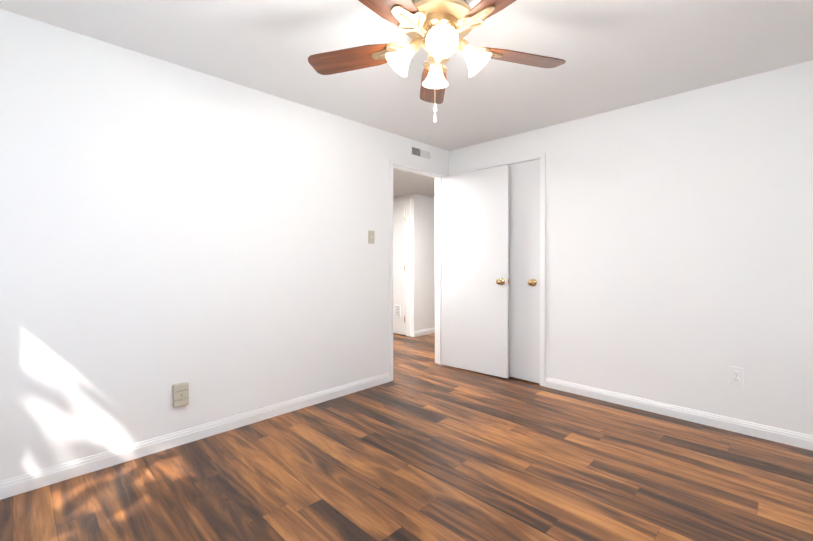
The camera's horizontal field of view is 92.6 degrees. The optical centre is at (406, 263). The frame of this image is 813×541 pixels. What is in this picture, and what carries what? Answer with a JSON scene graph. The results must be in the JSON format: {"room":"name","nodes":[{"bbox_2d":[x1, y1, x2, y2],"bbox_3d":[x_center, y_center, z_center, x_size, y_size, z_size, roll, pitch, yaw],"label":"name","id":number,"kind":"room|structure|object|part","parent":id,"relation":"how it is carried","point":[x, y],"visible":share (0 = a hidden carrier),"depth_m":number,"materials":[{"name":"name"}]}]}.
{"room":"empty bedroom","nodes":[
{"label":"empty bedroom","id":0,"kind":"room"},
{"bbox_2d":[0,9,448,480],"bbox_3d":[-0.210,-0.058,3.623,0.120,2.300,6.780,0,1,45],"label":"wall","id":1,"kind":"structure","parent":0,"point":[165,226],"depth_m":2.30,"materials":[{"name":"paint"}]},
{"bbox_2d":[173,382,188,406],"bbox_3d":[-1.365,0.793,2.351,0.037,0.132,0.082,0,1,45],"label":"electrical outlet","id":2,"kind":"object","parent":1,"relation":"attached to","point":[180,394],"visible":1,"depth_m":2.34,"materials":[{"name":"beige plastic"}]},
{"bbox_2d":[0,372,389,499],"bbox_3d":[-1.309,1.060,2.428,0.013,0.084,3.282,0,1,45],"label":"baseboard","id":3,"kind":"structure","parent":1,"relation":"attached to","point":[19,484],"depth_m":2.30,"materials":[{"name":"paint"}]},
{"bbox_2d":[368,231,373,243],"bbox_3d":[-0.306,-0.231,3.427,0.016,0.114,0.070,0,1,45],"label":"light switch","id":4,"kind":"object","parent":1,"relation":"attached to","point":[370,237],"visible":1,"depth_m":3.42,"materials":[{"name":"beige plastic"}]},
{"bbox_2d":[393,166,439,177],"bbox_3d":[0.095,-0.919,3.920,0.035,0.012,0.748,0,1,45],"label":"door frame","id":5,"kind":"structure","parent":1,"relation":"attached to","point":[412,171],"depth_m":3.91,"materials":[{"name":"paint"}]},
{"bbox_2d":[390,159,446,380],"bbox_3d":[0.096,0.061,3.928,0.136,2.057,0.832,0,1,45],"label":"door frame","id":6,"kind":"structure","parent":1,"relation":"attached to","point":[436,270],"depth_m":4.00,"materials":[{"name":"paint"}]},
{"bbox_2d":[442,165,508,377],"bbox_3d":[0.655,0.079,3.869,0.762,1.999,0.112,0,1,41],"label":"bedroom door","id":7,"kind":"structure","parent":6,"relation":"attached to","point":[475,294],"depth_m":3.85,"materials":[{"name":"paint"}]},
{"bbox_3d":[0.877,0.172,3.649,0.068,0.068,0.067,0,1,41],"label":"knob","id":8,"kind":"part","parent":7,"relation":"part of","materials":[{"name":"gold metal"}]},
{"bbox_2d":[411,146,431,159],"bbox_3d":[0.150,-1.100,3.884,0.012,0.090,0.300,0,1,45],"label":"air vent","id":9,"kind":"object","parent":1,"relation":"in","point":[420,153],"visible":1,"depth_m":3.88,"materials":[{"name":"metal"}]},
{"bbox_2d":[438,177,440,363],"bbox_3d":[0.354,0.080,4.190,0.035,2.015,0.012,0,1,45],"label":"door frame","id":10,"kind":"object","parent":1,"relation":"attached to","point":[439,270],"visible":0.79,"depth_m":4.18,"materials":[{"name":"paint"}]},
{"bbox_2d":[0,333,812,540],"bbox_3d":[-0.053,1.144,3.478,6.320,0.100,6.780,0,1,45],"label":"floor","id":11,"kind":"structure","parent":0,"point":[422,446],"depth_m":1.99,"materials":[{"name":"laminate"}]},
{"bbox_2d":[393,194,434,335],"bbox_3d":[0.096,0.020,6.882,1.730,2.090,1.720,0,1,45],"label":"wall block","id":12,"kind":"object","parent":11,"relation":"on","point":[422,262],"visible":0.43,"depth_m":5.79,"materials":[{"name":"paint"}]},
{"bbox_2d":[393,198,409,335],"bbox_3d":[-0.263,0.057,6.018,0.895,2.030,0.012,0,1,45],"label":"door frame","id":13,"kind":"structure","parent":12,"relation":"attached to","point":[408,267],"depth_m":5.73,"materials":[{"name":"paint"}]},
{"bbox_2d":[414,327,434,336],"bbox_3d":[0.715,1.028,6.277,0.013,0.084,1.720,0,1,45],"label":"baseboard","id":14,"kind":"structure","parent":12,"relation":"attached to","point":[424,332],"depth_m":5.82,"materials":[{"name":"paint"}]},
{"bbox_3d":[-0.260,0.087,6.021,0.725,1.970,0.003,0,1,45],"label":"door frame","id":15,"kind":"structure","parent":12,"relation":"attached to","visible":0},
{"bbox_2d":[393,203,405,334],"bbox_3d":[-0.273,0.084,6.003,0.723,1.953,0.039,0,1,45],"label":"hall door","id":16,"kind":"structure","parent":15,"relation":"attached to","point":[399,268],"depth_m":5.82,"materials":[{"name":"paint"}]},
{"bbox_2d":[395,305,400,317],"bbox_3d":[-0.132,0.719,5.847,0.120,0.190,0.008,0,1,45],"label":"grille","id":17,"kind":"object","parent":16,"relation":"attached to","point":[397,307],"depth_m":5.84,"materials":[{"name":"grey"}]},
{"bbox_2d":[0,0,812,150],"bbox_3d":[0.133,-1.241,1.599,3.440,0.100,4.400,0,1,45],"label":"ceiling","id":18,"kind":"structure","parent":0,"point":[616,54],"depth_m":2.16,"materials":[{"name":"paint"}]},
{"bbox_2d":[308,0,565,121],"bbox_3d":[0.133,-0.893,1.635,1.194,0.595,1.187,0,1,45],"label":"ceiling fan","id":19,"kind":"object","parent":18,"relation":"attached to","point":[440,29],"visible":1,"depth_m":1.65,"materials":[{"name":"brown wood"}]},
{"bbox_3d":[-0.247,-0.945,1.799,0.433,0.006,0.138,0,-11,19],"label":"blade","id":20,"kind":"part","parent":19,"relation":"part of","materials":[{"name":"brown wood"}]},
{"bbox_3d":[-0.106,-0.941,1.344,0.138,0.006,0.433,-15,-8,36],"label":"blade","id":21,"kind":"part","parent":19,"relation":"part of","materials":[{"name":"brown wood"}]},
{"bbox_3d":[-0.010,-0.888,1.669,0.126,0.103,0.126,42,0,0],"label":"lamp shade","id":22,"kind":"part","parent":19,"relation":"part of","materials":[{"name":"white glass"}]},
{"bbox_2d":[408,38,420,52],"bbox_3d":[0.035,-0.937,1.669,0.049,0.050,0.049,42,0,0],"label":"socket","id":23,"kind":"object","parent":19,"relation":"attached to","point":[413,46],"depth_m":1.65,"materials":[{"name":"gold metal"}]},
{"bbox_3d":[0.076,-0.935,1.669,0.052,0.071,0.053,0,1,45],"label":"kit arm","id":24,"kind":"part","parent":19,"relation":"part of"},
{"bbox_3d":[0.074,-0.962,1.584,0.032,0.071,0.090,0,1,37],"label":"arm","id":25,"kind":"part","parent":19,"relation":"part of"},
{"bbox_3d":[0.142,-0.947,2.074,0.138,0.006,0.433,12,1,1],"label":"blade","id":26,"kind":"part","parent":19,"relation":"part of","materials":[{"name":"brown wood"}]},
{"bbox_3d":[0.137,-0.889,1.815,0.126,0.103,0.126,0,42,0],"label":"lamp shade","id":27,"kind":"part","parent":19,"relation":"part of","materials":[{"name":"white glass"}]},
{"bbox_3d":[0.136,-0.895,1.530,0.039,0.080,0.040,0,-42,0],"label":"bulb","id":28,"kind":"part","parent":19,"relation":"part of","materials":[{"name":"white glass"}]},
{"bbox_3d":[0.136,-0.887,1.522,0.126,0.103,0.126,0,-42,0],"label":"lamp shade","id":29,"kind":"part","parent":19,"relation":"part of","materials":[{"name":"white glass"}]},
{"bbox_3d":[0.197,-0.962,1.582,0.032,0.071,0.090,0,1,-35],"label":"arm","id":30,"kind":"part","parent":19,"relation":"part of"},
{"bbox_2d":[457,38,468,53],"bbox_3d":[0.238,-0.937,1.668,0.049,0.050,0.049,-42,0,0],"label":"socket","id":31,"kind":"object","parent":19,"relation":"attached to","point":[463,46],"depth_m":1.65,"materials":[{"name":"gold metal"}]},
{"bbox_3d":[0.283,-0.888,1.669,0.126,0.103,0.126,-42,0,0],"label":"lamp shade","id":32,"kind":"part","parent":19,"relation":"part of","materials":[{"name":"white glass"}]},
{"label":"blade","id":33,"kind":"part","parent":19,"relation":"part of","materials":[{"name":"brown wood"}]},
{"bbox_3d":[0.524,-0.945,1.788,0.433,0.006,0.138,0,13,-17],"label":"blade","id":34,"kind":"part","parent":19,"relation":"part of","materials":[{"name":"brown wood"}]},
{"bbox_2d":[393,169,434,196],"bbox_3d":[-1.276,-1.161,4.669,2.880,0.310,6.780,0,1,45],"label":"ceiling","id":35,"kind":"structure","parent":0,"point":[405,183],"depth_m":4.97,"materials":[{"name":"paint"}]},
{"bbox_2d":[449,60,812,435],"bbox_3d":[1.681,-0.053,3.088,3.320,2.300,0.120,0,1,45],"label":"wall","id":36,"kind":"structure","parent":0,"point":[679,253],"depth_m":2.72,"materials":[{"name":"paint"}]},
{"bbox_2d":[477,153,539,169],"bbox_3d":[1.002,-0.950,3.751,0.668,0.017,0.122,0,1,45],"label":"door frame","id":37,"kind":"structure","parent":36,"relation":"attached to","point":[517,162],"depth_m":3.63,"materials":[{"name":"paint"}]},
{"bbox_2d":[509,159,539,382],"bbox_3d":[0.952,0.071,3.708,0.663,2.018,0.102,0,1,45],"label":"closet door","id":38,"kind":"structure","parent":36,"relation":"in","point":[524,270],"depth_m":3.59,"materials":[{"name":"paint"}]},
{"bbox_3d":[1.131,0.173,3.507,0.068,0.068,0.067,0,1,45],"label":"knob","id":39,"kind":"part","parent":38,"relation":"part of","materials":[{"name":"gold metal"}]},
{"bbox_2d":[540,152,545,386],"bbox_3d":[1.213,0.054,3.459,0.047,2.080,0.012,0,1,45],"label":"trim","id":40,"kind":"structure","parent":36,"relation":"attached to","point":[542,249],"depth_m":3.45,"materials":[{"name":"paint"}]},
{"bbox_2d":[545,377,812,450],"bbox_3d":[1.980,1.058,2.707,2.106,0.084,0.013,0,1,45],"label":"baseboard","id":41,"kind":"structure","parent":36,"relation":"attached to","point":[791,438],"depth_m":2.70,"materials":[{"name":"paint"}]},
{"bbox_2d":[729,366,742,385],"bbox_3d":[2.151,0.736,2.535,0.070,0.114,0.013,0,1,45],"label":"duplex electrical outlet","id":42,"kind":"object","parent":36,"relation":"attached to","point":[735,375],"visible":1,"depth_m":2.53,"materials":[{"name":"white plastic"}]}
]}

